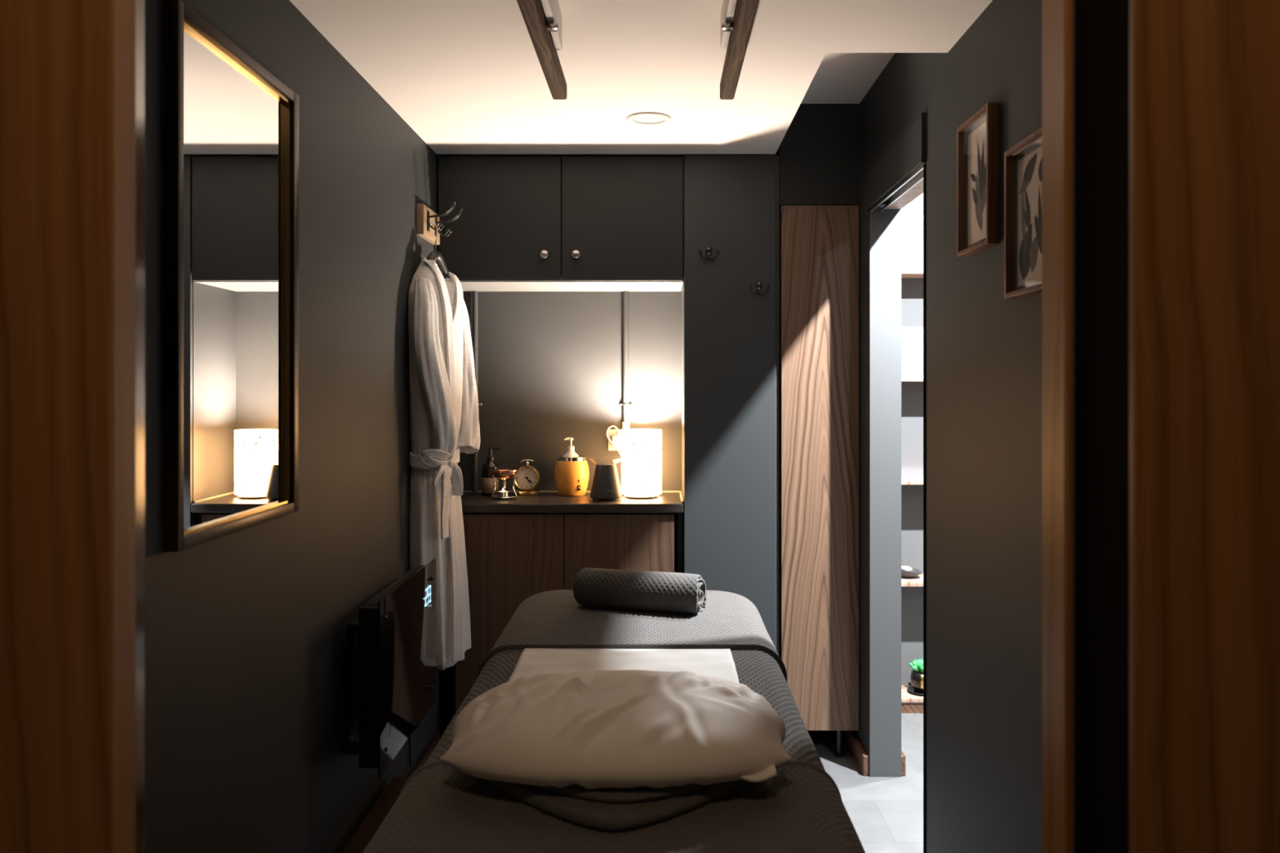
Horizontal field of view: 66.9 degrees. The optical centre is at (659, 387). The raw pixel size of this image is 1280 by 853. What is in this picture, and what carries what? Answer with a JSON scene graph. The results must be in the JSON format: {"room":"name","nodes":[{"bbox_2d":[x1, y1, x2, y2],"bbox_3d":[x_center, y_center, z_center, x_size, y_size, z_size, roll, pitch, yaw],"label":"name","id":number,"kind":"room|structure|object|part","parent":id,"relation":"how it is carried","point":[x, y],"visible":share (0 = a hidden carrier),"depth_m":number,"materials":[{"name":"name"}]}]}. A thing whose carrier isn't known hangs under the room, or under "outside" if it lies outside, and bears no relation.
{"room":"massage room","nodes":[
{"label":"massage room","id":0,"kind":"room"},
{"bbox_2d":[144,0,457,852],"bbox_3d":[-0.876,0.086,2.389,0.100,2.600,3.363,0,0,0],"label":"wall","id":1,"kind":"structure","parent":0,"point":[246,629],"depth_m":2.23,"materials":[{"name":"grey paint"}]},
{"bbox_2d":[165,0,298,551],"bbox_3d":[-0.815,-0.188,1.890,0.022,0.927,0.544,0,0,0],"label":"wall mirror","id":2,"kind":"object","parent":1,"relation":"attached to","point":[232,126],"visible":1,"depth_m":1.84,"materials":[{"name":"grey mirror"}]},
{"bbox_2d":[183,26,284,530],"bbox_3d":[-0.824,-0.188,1.885,0.003,0.881,0.490,0,0,0],"label":"mirror glass","id":3,"kind":"object","parent":2,"relation":"attached to","point":[234,118],"depth_m":1.86,"materials":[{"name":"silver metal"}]},
{"bbox_2d":[342,777,408,852],"bbox_3d":[-0.775,1.286,1.954,0.069,0.200,1.993,0,0,0],"label":"trim","id":4,"kind":"structure","parent":1,"relation":"attached to","point":[374,820],"depth_m":2.67,"materials":[{"name":"brown wood"}]},
{"bbox_2d":[346,558,435,777],"bbox_3d":[-0.768,0.897,2.832,0.114,0.698,0.704,0,0,0],"label":"heater","id":5,"kind":"object","parent":1,"relation":"attached to","point":[396,628],"visible":1,"depth_m":2.61,"materials":[{"name":"black metal"}]},
{"bbox_3d":[-0.718,0.775,2.790,0.006,0.454,0.620,0,0,0],"label":"glass panel","id":6,"kind":"part","parent":5,"relation":"part of","materials":[{"name":"black glass"}]},
{"bbox_2d":[407,732,439,777],"bbox_3d":[-0.818,1.331,2.244,0.016,0.110,2.673,0,0,0],"label":"baseboard","id":7,"kind":"structure","parent":1,"relation":"attached to","point":[431,746],"depth_m":3.39,"materials":[{"name":"brown wood"}]},
{"bbox_2d":[416,201,462,244],"bbox_3d":[-0.765,-0.581,3.409,0.122,0.123,0.243,0,0,0],"label":"hook rack","id":8,"kind":"object","parent":1,"relation":"attached to","point":[425,215],"visible":0.97,"depth_m":3.35,"materials":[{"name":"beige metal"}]},
{"bbox_2d":[426,221,449,278],"bbox_3d":[-0.754,-0.447,3.331,0.032,0.239,0.190,0,0,15],"label":"hanger","id":9,"kind":"object","parent":8,"relation":"hanging from","point":[436,255],"visible":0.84,"depth_m":3.31,"materials":[{"name":"black plastic"}]},
{"bbox_3d":[-0.754,-0.397,3.331,0.032,0.138,0.190,0,0,15],"label":"arm","id":10,"kind":"part","parent":9,"relation":"part of","materials":[{"name":"black plastic"}]},
{"bbox_2d":[408,257,480,670],"bbox_3d":[-0.739,0.258,3.323,0.179,1.391,0.436,0,0,13],"label":"bathrobe","id":11,"kind":"object","parent":9,"relation":"hanging from","point":[444,420],"visible":0.94,"depth_m":3.21,"materials":[{"name":"white fabric"}]},
{"bbox_2d":[489,468,519,480],"bbox_3d":[-0.599,0.340,3.742,0.113,0.042,0.113,0,0,0],"label":"bowl","id":12,"kind":"object","parent":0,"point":[504,474],"depth_m":3.71,"materials":[{"name":"orange metal"}]},
{"bbox_2d":[457,290,681,493],"bbox_3d":[-0.090,0.086,4.020,1.671,2.600,0.100,0,0,0],"label":"wall","id":13,"kind":"structure","parent":0,"point":[550,363],"depth_m":3.97,"materials":[{"name":"paint"}]},
{"bbox_2d":[472,291,482,492],"bbox_3d":[-0.752,0.019,3.953,0.054,0.820,0.034,0,0,0],"label":"conduit","id":14,"kind":"object","parent":13,"relation":"attached to","point":[474,293],"visible":0.42,"depth_m":3.94,"materials":[{"name":"metal"}]},
{"bbox_2d":[438,155,683,291],"bbox_3d":[-0.366,-0.627,3.763,0.913,0.470,0.411,0,0,0],"label":"upper cabinet","id":15,"kind":"object","parent":13,"relation":"attached to","point":[525,223],"visible":0.95,"depth_m":3.58,"materials":[{"name":"grey paint"}]},
{"bbox_3d":[-0.592,-0.625,3.593,0.454,0.459,0.020,0,0,0],"label":"door","id":16,"kind":"part","parent":15,"relation":"part of","materials":[{"name":"grey paint"}]},
{"bbox_3d":[-0.424,-0.490,3.570,0.031,0.031,0.026,0,0,0],"label":"knob","id":17,"kind":"part","parent":15,"relation":"part of","materials":[{"name":"silver metal"}]},
{"bbox_3d":[-0.307,-0.490,3.570,0.031,0.031,0.026,0,0,0],"label":"knob","id":18,"kind":"part","parent":15,"relation":"part of","materials":[{"name":"silver metal"}]},
{"bbox_3d":[-0.137,-0.625,3.593,0.447,0.459,0.020,0,0,0],"label":"door","id":19,"kind":"part","parent":15,"relation":"part of","materials":[{"name":"grey paint"}]},
{"bbox_2d":[608,429,621,450],"bbox_3d":[-0.136,0.216,3.964,0.146,0.088,0.011,0,0,0],"label":"wall socket","id":20,"kind":"object","parent":13,"relation":"attached to","point":[611,432],"visible":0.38,"depth_m":3.96,"materials":[{"name":"white plastic"}]},
{"bbox_2d":[606,425,621,457],"bbox_3d":[-0.132,0.291,3.921,0.157,0.273,0.058,0,0,21],"label":"plug","id":21,"kind":"object","parent":20,"relation":"in","point":[616,439],"visible":0.63,"depth_m":3.92,"materials":[{"name":"white plastic"}]},
{"bbox_2d":[619,291,632,429],"bbox_3d":[-0.136,-0.109,3.953,0.054,0.564,0.034,0,0,0],"label":"conduit","id":22,"kind":"object","parent":13,"relation":"attached to","point":[625,424],"visible":0.98,"depth_m":3.94,"materials":[{"name":"paint"}]},
{"bbox_2d":[289,0,992,156],"bbox_3d":[-0.041,-1.039,2.338,1.571,0.350,3.263,0,0,0],"label":"ceiling","id":23,"kind":"structure","parent":0,"point":[468,77],"depth_m":2.55,"materials":[{"name":"white paint"}]},
{"bbox_2d":[516,0,567,99],"bbox_3d":[-0.249,-0.811,1.905,0.065,0.105,1.310,0,0,0],"label":"track light","id":24,"kind":"object","parent":23,"relation":"attached to","point":[543,19],"visible":1,"depth_m":2.14,"materials":[{"name":"brown wood"}]},
{"bbox_2d":[626,111,671,125],"bbox_3d":[-0.033,-0.861,3.110,0.144,0.006,0.144,0,0,0],"label":"recessed light","id":25,"kind":"object","parent":23,"relation":"in","point":[645,118],"visible":1,"depth_m":3.11,"materials":[{"name":"white paint"}]},
{"bbox_2d":[633,115,664,123],"bbox_3d":[-0.033,-0.862,3.110,0.101,0.001,0.101,0,0,0],"label":"diffuser","id":26,"kind":"object","parent":25,"relation":"attached to","point":[648,118],"depth_m":3.12,"materials":[{"name":"white plastic"}]},
{"bbox_2d":[720,0,759,99],"bbox_3d":[0.166,-0.811,1.905,0.065,0.105,1.310,0,0,0],"label":"bar","id":27,"kind":"object","parent":23,"relation":"attached to","point":[740,28],"visible":1,"depth_m":2.14,"materials":[{"name":"brown wood"}]},
{"bbox_2d":[775,103,859,208],"bbox_3d":[0.597,-0.868,3.786,0.296,0.375,0.368,0,0,0],"label":"wall","id":28,"kind":"structure","parent":0,"point":[819,152],"depth_m":3.60,"materials":[{"name":"grey paint"}]},
{"bbox_2d":[800,53,894,103],"bbox_3d":[0.588,-1.135,3.235,0.314,0.159,1.470,0,0,0],"label":"ceiling","id":29,"kind":"structure","parent":0,"point":[839,77],"depth_m":3.28,"materials":[{"name":"white paint"}]},
{"bbox_2d":[807,713,923,852],"bbox_3d":[0.600,1.416,1.695,3.600,0.060,5.390,0,0,0],"label":"floor","id":30,"kind":"structure","parent":0,"point":[886,814],"depth_m":3.30,"materials":[{"name":"tile"}]},
{"bbox_2d":[452,512,682,718],"bbox_3d":[-0.343,0.928,3.782,0.859,0.915,0.372,0,0,0],"label":"base cabinet","id":31,"kind":"object","parent":30,"relation":"on","point":[512,557],"visible":0.29,"depth_m":3.60,"materials":[{"name":"brown wood"}]},
{"bbox_3d":[-0.556,0.887,3.606,0.401,0.828,0.020,0,0,0],"label":"door","id":32,"kind":"part","parent":31,"relation":"part of","materials":[{"name":"brown wood"}]},
{"bbox_2d":[460,468,683,512],"bbox_3d":[-0.367,0.392,3.773,0.915,0.148,0.391,0,0,0],"label":"countertop","id":33,"kind":"structure","parent":31,"relation":"on","point":[547,501],"depth_m":3.59,"materials":[{"name":"black stone"}]},
{"bbox_2d":[481,447,499,496],"bbox_3d":[-0.672,0.335,3.855,0.070,0.191,0.069,0,0,0],"label":"soap bottle","id":34,"kind":"object","parent":33,"relation":"on","point":[487,482],"visible":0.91,"depth_m":3.83,"materials":[{"name":"black glass"}]},
{"bbox_3d":[-0.640,0.382,3.739,0.015,0.099,0.004,0,0,-5],"label":"leg","id":35,"kind":"part","parent":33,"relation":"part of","materials":[{"name":"silver metal"}]},
{"bbox_2d":[497,489,508,496],"bbox_3d":[-0.603,0.404,3.742,0.040,0.032,0.040,0,0,0],"label":"tealight","id":36,"kind":"object","parent":33,"relation":"on","point":[500,493],"visible":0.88,"depth_m":3.73,"materials":[{"name":"silver metal"}]},
{"bbox_3d":[-0.596,0.382,3.701,0.004,0.099,0.015,0,0,-5],"label":"leg","id":37,"kind":"part","parent":33,"relation":"part of","materials":[{"name":"silver metal"}]},
{"bbox_3d":[-0.599,0.375,3.742,0.113,0.113,0.113,0,0,0],"label":"oil burner","id":38,"kind":"part","parent":33,"relation":"part of","materials":[{"name":"clear glass"}]},
{"bbox_3d":[-0.558,0.382,3.745,0.015,0.099,0.004,0,0,-5],"label":"leg","id":39,"kind":"part","parent":33,"relation":"part of","materials":[{"name":"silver metal"}]},
{"bbox_2d":[513,459,540,496],"bbox_3d":[-0.525,0.359,3.850,0.101,0.144,0.044,0,0,0],"label":"alarm clock","id":40,"kind":"object","parent":33,"relation":"on","point":[527,477],"visible":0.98,"depth_m":3.84,"materials":[{"name":"gold metal"}]},
{"bbox_3d":[-0.527,0.299,3.850,0.052,0.025,0.015,0,0,0],"label":"handle","id":41,"kind":"part","parent":40,"relation":"part of","materials":[{"name":"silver metal"}]},
{"bbox_2d":[554,455,589,496],"bbox_3d":[-0.348,0.354,3.866,0.138,0.154,0.138,0,0,0],"label":"lotion warmer","id":42,"kind":"object","parent":33,"relation":"on","point":[571,474],"visible":0.98,"depth_m":3.81,"materials":[{"name":"yellow plastic"}]},
{"bbox_2d":[563,437,578,457],"bbox_3d":[-0.352,0.305,3.866,0.068,0.210,0.068,0,0,0],"label":"pump bottle","id":43,"kind":"object","parent":42,"relation":"in","point":[571,452],"visible":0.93,"depth_m":3.85,"materials":[{"name":"white plastic"}]},
{"bbox_2d":[590,457,622,501],"bbox_3d":[-0.204,0.350,3.700,0.132,0.160,0.132,0,0,0],"label":"diffuser","id":44,"kind":"object","parent":33,"relation":"on","point":[606,486],"visible":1,"depth_m":3.66,"materials":[{"name":"grey plastic"}]},
{"bbox_2d":[621,429,662,498],"bbox_3d":[-0.069,0.299,3.782,0.158,0.264,0.158,0,0,0],"label":"table lamp","id":45,"kind":"object","parent":33,"relation":"on","point":[641,449],"visible":0.98,"depth_m":3.71,"materials":[{"name":"white fabric"}]},
{"bbox_3d":[-0.148,0.887,3.606,0.408,0.828,0.020,0,0,0],"label":"door","id":46,"kind":"part","parent":31,"relation":"part of","materials":[{"name":"brown wood"}]},
{"bbox_2d":[681,155,779,656],"bbox_3d":[0.269,0.252,3.776,0.356,2.228,0.383,0,0,0],"label":"wall panel","id":47,"kind":"object","parent":30,"relation":"on","point":[731,334],"visible":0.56,"depth_m":3.58,"materials":[{"name":"paint"}]},
{"bbox_2d":[698,246,719,260],"bbox_3d":[0.183,-0.494,3.566,0.078,0.054,0.038,0,0,0],"label":"coat hook","id":48,"kind":"object","parent":47,"relation":"attached to","point":[708,250],"visible":1,"depth_m":3.57,"materials":[{"name":"black metal"}]},
{"bbox_3d":[0.183,-0.500,3.580,0.026,0.042,0.010,0,0,0],"label":"plate","id":49,"kind":"part","parent":48,"relation":"part of","materials":[{"name":"black metal"}]},
{"bbox_2d":[749,280,770,295],"bbox_3d":[0.369,-0.366,3.566,0.078,0.054,0.038,0,0,0],"label":"coat hook","id":50,"kind":"object","parent":47,"relation":"attached to","point":[758,284],"visible":1,"depth_m":3.57,"materials":[{"name":"black metal"}]},
{"bbox_3d":[0.369,-0.372,3.580,0.026,0.042,0.010,0,0,0],"label":"plate","id":51,"kind":"part","parent":50,"relation":"part of","materials":[{"name":"black metal"}]},
{"bbox_2d":[779,205,858,757],"bbox_3d":[0.597,0.356,3.778,0.288,2.060,0.380,0,0,0],"label":"tall cabinet","id":52,"kind":"object","parent":30,"relation":"on","point":[819,245],"visible":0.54,"depth_m":3.59,"materials":[{"name":"brown wood"}]},
{"bbox_3d":[0.677,1.329,3.640,0.040,0.115,0.039,0,0,0],"label":"leg","id":53,"kind":"part","parent":52,"relation":"part of","materials":[{"name":"black metal"}]},
{"bbox_2d":[901,684,923,713],"bbox_3d":[1.315,1.353,4.197,0.870,0.066,0.184,0,0,0],"label":"shelf","id":54,"kind":"object","parent":30,"relation":"on","point":[911,703],"visible":0.02,"depth_m":4.11,"materials":[{"name":"brown wood"}]},
{"bbox_2d":[906,658,923,696],"bbox_3d":[1.138,1.250,4.185,0.128,0.140,0.128,0,0,0],"label":"potted succulent","id":55,"kind":"object","parent":54,"relation":"on","point":[917,673],"visible":0.51,"depth_m":4.16,"materials":[{"name":"green plant"}]},
{"bbox_2d":[910,669,923,693],"bbox_3d":[1.138,1.272,4.185,0.100,0.084,0.100,0,0,0],"label":"pot","id":56,"kind":"object","parent":55,"relation":"attached to","point":[917,675],"depth_m":4.16,"materials":[{"name":"black ceramic"}]},
{"bbox_3d":[-0.068,1.032,2.170,0.694,0.708,1.980,0,0,0],"label":"massage table","id":57,"kind":"object","parent":30,"relation":"on","visible":0},
{"bbox_2d":[423,649,825,770],"bbox_3d":[-0.069,0.960,2.167,0.799,0.597,2.068,0,0,0],"label":"cover","id":58,"kind":"object","parent":57,"relation":"on","point":[759,671],"visible":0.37,"depth_m":2.15,"materials":[{"name":"grey fabric"}]},
{"bbox_2d":[459,648,739,773],"bbox_3d":[-0.081,0.661,2.055,0.519,0.008,0.870,0,0,0],"label":"paper sheet","id":59,"kind":"object","parent":58,"relation":"on","point":[715,663],"visible":0.24,"depth_m":2.33,"materials":[{"name":"white paper"}]},
{"bbox_2d":[362,760,865,852],"bbox_3d":[-0.068,0.933,1.415,0.812,0.558,0.570,0,0,0],"label":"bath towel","id":60,"kind":"object","parent":58,"relation":"on","point":[438,808],"visible":0.71,"depth_m":1.46,"materials":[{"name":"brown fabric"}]},
{"bbox_2d":[487,779,747,831],"bbox_3d":[-0.068,0.637,1.643,0.465,0.037,0.435,0,0,0],"label":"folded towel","id":61,"kind":"object","parent":60,"relation":"on","point":[611,809],"visible":0.25,"depth_m":1.49,"materials":[{"name":"brown fabric"}]},
{"bbox_2d":[440,670,792,789],"bbox_3d":[-0.069,0.556,1.660,0.572,0.137,0.384,0,0,0],"label":"pillow","id":62,"kind":"object","parent":61,"relation":"on","point":[588,729],"visible":1,"depth_m":1.53,"materials":[{"name":"white fabric"}]},
{"bbox_2d":[477,589,786,681],"bbox_3d":[-0.068,0.947,2.830,0.815,0.590,0.770,0,0,0],"label":"blanket","id":63,"kind":"object","parent":58,"relation":"on","point":[553,619],"visible":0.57,"depth_m":2.64,"materials":[{"name":"grey fabric"}]},
{"bbox_2d":[573,568,706,613],"bbox_3d":[-0.056,0.598,2.856,0.377,0.112,0.124,0,0,17],"label":"rolled towel","id":64,"kind":"object","parent":63,"relation":"on","point":[593,587],"visible":1,"depth_m":2.81,"materials":[{"name":"grey fabric"}]},
{"bbox_2d":[901,192,923,684],"bbox_3d":[1.580,0.011,4.340,1.440,2.750,0.100,0,0,0],"label":"wall","id":65,"kind":"structure","parent":0,"point":[912,215],"depth_m":4.29,"materials":[{"name":"grey paint"}]},
{"bbox_2d":[901,573,923,586],"bbox_3d":[1.306,0.836,4.199,0.889,0.024,0.179,0,0,0],"label":"wall shelf","id":66,"kind":"object","parent":65,"relation":"attached to","point":[917,581],"visible":0.02,"depth_m":4.11,"materials":[{"name":"brown wood"}]},
{"bbox_2d":[901,565,921,578],"bbox_3d":[1.075,0.799,4.190,0.119,0.050,0.108,0,0,0],"label":"bowl","id":67,"kind":"object","parent":66,"relation":"on","point":[908,572],"visible":0.75,"depth_m":4.16,"materials":[{"name":"ceramic"}]},
{"bbox_2d":[901,268,923,278],"bbox_3d":[1.306,-0.493,4.199,0.889,0.022,0.179,0,0,0],"label":"wall shelf","id":68,"kind":"object","parent":65,"relation":"attached to","point":[905,273],"visible":0.02,"depth_m":4.11,"materials":[{"name":"brown wood"}]},
{"bbox_2d":[901,475,923,484],"bbox_3d":[1.306,0.404,4.199,0.889,0.022,0.179,0,0,0],"label":"wall shelf","id":69,"kind":"object","parent":65,"relation":"attached to","point":[905,480],"visible":0.02,"depth_m":4.11,"materials":[{"name":"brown wood"}]},
{"bbox_2d":[901,376,923,382],"bbox_3d":[1.306,-0.035,4.199,0.889,0.022,0.179,0,0,0],"label":"wall shelf","id":70,"kind":"object","parent":65,"relation":"attached to","point":[904,379],"visible":0.02,"depth_m":4.11,"materials":[{"name":"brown wood"}]},
{"bbox_2d":[853,0,1041,852],"bbox_3d":[0.802,0.011,2.515,0.115,2.750,3.550,0,0,0],"label":"wall","id":71,"kind":"structure","parent":0,"point":[984,348],"depth_m":2.31,"materials":[{"name":"grey paint"}]},
{"bbox_2d":[842,730,868,776],"bbox_3d":[0.736,1.350,3.698,0.018,0.072,0.504,0,0,0],"label":"baseboard","id":72,"kind":"structure","parent":71,"relation":"attached to","point":[853,743],"depth_m":3.56,"materials":[{"name":"brown wood"}]},
{"bbox_2d":[869,207,901,777],"bbox_3d":[0.805,0.371,3.443,0.112,2.030,0.006,0,0,0],"label":"trim","id":73,"kind":"structure","parent":71,"relation":"attached to","point":[885,226],"depth_m":3.44,"materials":[{"name":"grey paint"}]},
{"bbox_2d":[865,112,926,208],"bbox_3d":[0.739,-0.696,3.070,0.013,0.140,0.741,0,0,0],"label":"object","id":74,"kind":"object","parent":71,"relation":"in","point":[908,153],"depth_m":2.97,"materials":[{"name":"grey paint"}]},
{"bbox_2d":[869,163,924,212],"bbox_3d":[0.766,-0.632,3.071,0.042,0.024,0.711,0,0,0],"label":"door track","id":75,"kind":"object","parent":71,"relation":"attached to","point":[916,176],"visible":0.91,"depth_m":3.08,"materials":[{"name":"silver metal"}]},
{"bbox_2d":[901,750,905,776],"bbox_3d":[0.869,1.350,3.773,0.018,0.072,0.654,0,0,0],"label":"baseboard","id":76,"kind":"structure","parent":71,"relation":"attached to","point":[903,756],"depth_m":3.45,"materials":[{"name":"brown wood"}]},
{"bbox_2d":[885,179,923,208],"bbox_3d":[0.827,-0.638,3.077,0.064,0.012,0.724,0,0,0],"label":"trim","id":77,"kind":"structure","parent":71,"relation":"attached to","point":[917,189],"depth_m":3.22,"materials":[{"name":"brown wood"}]},
{"bbox_2d":[923,164,925,852],"bbox_3d":[0.746,0.381,2.709,0.010,2.010,0.012,0,0,0],"label":"trim","id":78,"kind":"structure","parent":71,"relation":"attached to","point":[924,165],"depth_m":2.70,"materials":[{"name":"black"}]},
{"bbox_2d":[956,102,999,257],"bbox_3d":[0.732,-0.469,2.227,0.026,0.310,0.220,0,0,0],"label":"framed print","id":79,"kind":"object","parent":71,"relation":"attached to","point":[978,137],"visible":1,"depth_m":2.24,"materials":[{"name":"brown wood"}]},
{"bbox_2d":[968,121,986,245],"bbox_3d":[0.738,-0.469,2.221,0.001,0.264,0.185,0,0,0],"label":"artwork","id":80,"kind":"object","parent":79,"relation":"attached to","point":[976,130],"depth_m":2.25,"materials":[{"name":"beige paper"}]},
{"bbox_2d":[1004,127,1041,298],"bbox_3d":[0.732,-0.337,1.904,0.026,0.305,0.226,0,0,0],"label":"framed print","id":81,"kind":"object","parent":71,"relation":"attached to","point":[1023,161],"visible":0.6,"depth_m":1.96,"materials":[{"name":"brown wood"}]},
{"bbox_2d":[1017,146,1041,286],"bbox_3d":[0.738,-0.337,1.893,0.001,0.259,0.203,0,0,0],"label":"artwork","id":82,"kind":"object","parent":81,"relation":"attached to","point":[1029,157],"depth_m":1.93,"materials":[{"name":"beige paper"}]},
{"bbox_3d":[-0.277,0.086,0.839,2.045,2.600,0.137,0,0,0],"label":"wall","id":83,"kind":"structure","parent":0,"visible":0},
{"bbox_2d":[0,0,112,852],"bbox_3d":[-0.519,0.356,0.756,0.201,2.060,0.030,0,0,0],"label":"trim","id":84,"kind":"structure","parent":83,"relation":"attached to","point":[56,55],"depth_m":0.74,"materials":[{"name":"brown wood"}]},
{"bbox_2d":[112,0,135,852],"bbox_3d":[-0.418,0.371,0.756,0.001,2.030,0.030,0,0,0],"label":"trim","id":85,"kind":"structure","parent":83,"relation":"attached to","point":[123,11],"depth_m":0.75,"materials":[{"name":"brown wood"}]},
{"bbox_2d":[135,0,144,852],"bbox_3d":[-0.519,0.356,0.783,0.201,2.060,0.024,0,0,0],"label":"trim","id":86,"kind":"structure","parent":83,"relation":"attached to","point":[140,4],"depth_m":0.79,"materials":[{"name":"brown wood"}]},
{"bbox_2d":[1041,0,1065,852],"bbox_3d":[0.359,0.371,0.882,0.001,2.030,0.050,0,0,0],"label":"trim","id":87,"kind":"structure","parent":83,"relation":"attached to","point":[1053,11],"depth_m":0.88,"materials":[{"name":"brown wood"}]},
{"bbox_2d":[1065,0,1072,852],"bbox_3d":[0.430,0.356,0.882,0.140,2.060,0.050,0,0,0],"label":"trim","id":88,"kind":"structure","parent":83,"relation":"attached to","point":[1068,3],"depth_m":0.86,"materials":[{"name":"brown wood"}]},
{"bbox_2d":[1072,0,1075,852],"bbox_3d":[0.369,0.356,0.854,0.008,2.060,0.005,0,0,0],"label":"trim","id":89,"kind":"structure","parent":83,"relation":"attached to","point":[1073,1],"depth_m":0.85,"materials":[{"name":"grey"}]},
{"bbox_2d":[1075,0,1128,852],"bbox_3d":[0.433,0.356,0.797,0.134,2.060,0.108,0,0,0],"label":"trim","id":90,"kind":"structure","parent":83,"relation":"attached to","point":[1101,26],"depth_m":0.80,"materials":[{"name":"black"}]},
{"bbox_2d":[1128,0,1279,852],"bbox_3d":[0.530,0.356,0.739,0.340,2.060,0.008,0,0,0],"label":"trim","id":91,"kind":"structure","parent":83,"relation":"attached to","point":[1204,75],"depth_m":0.73,"materials":[{"name":"brown wood"}]}
]}

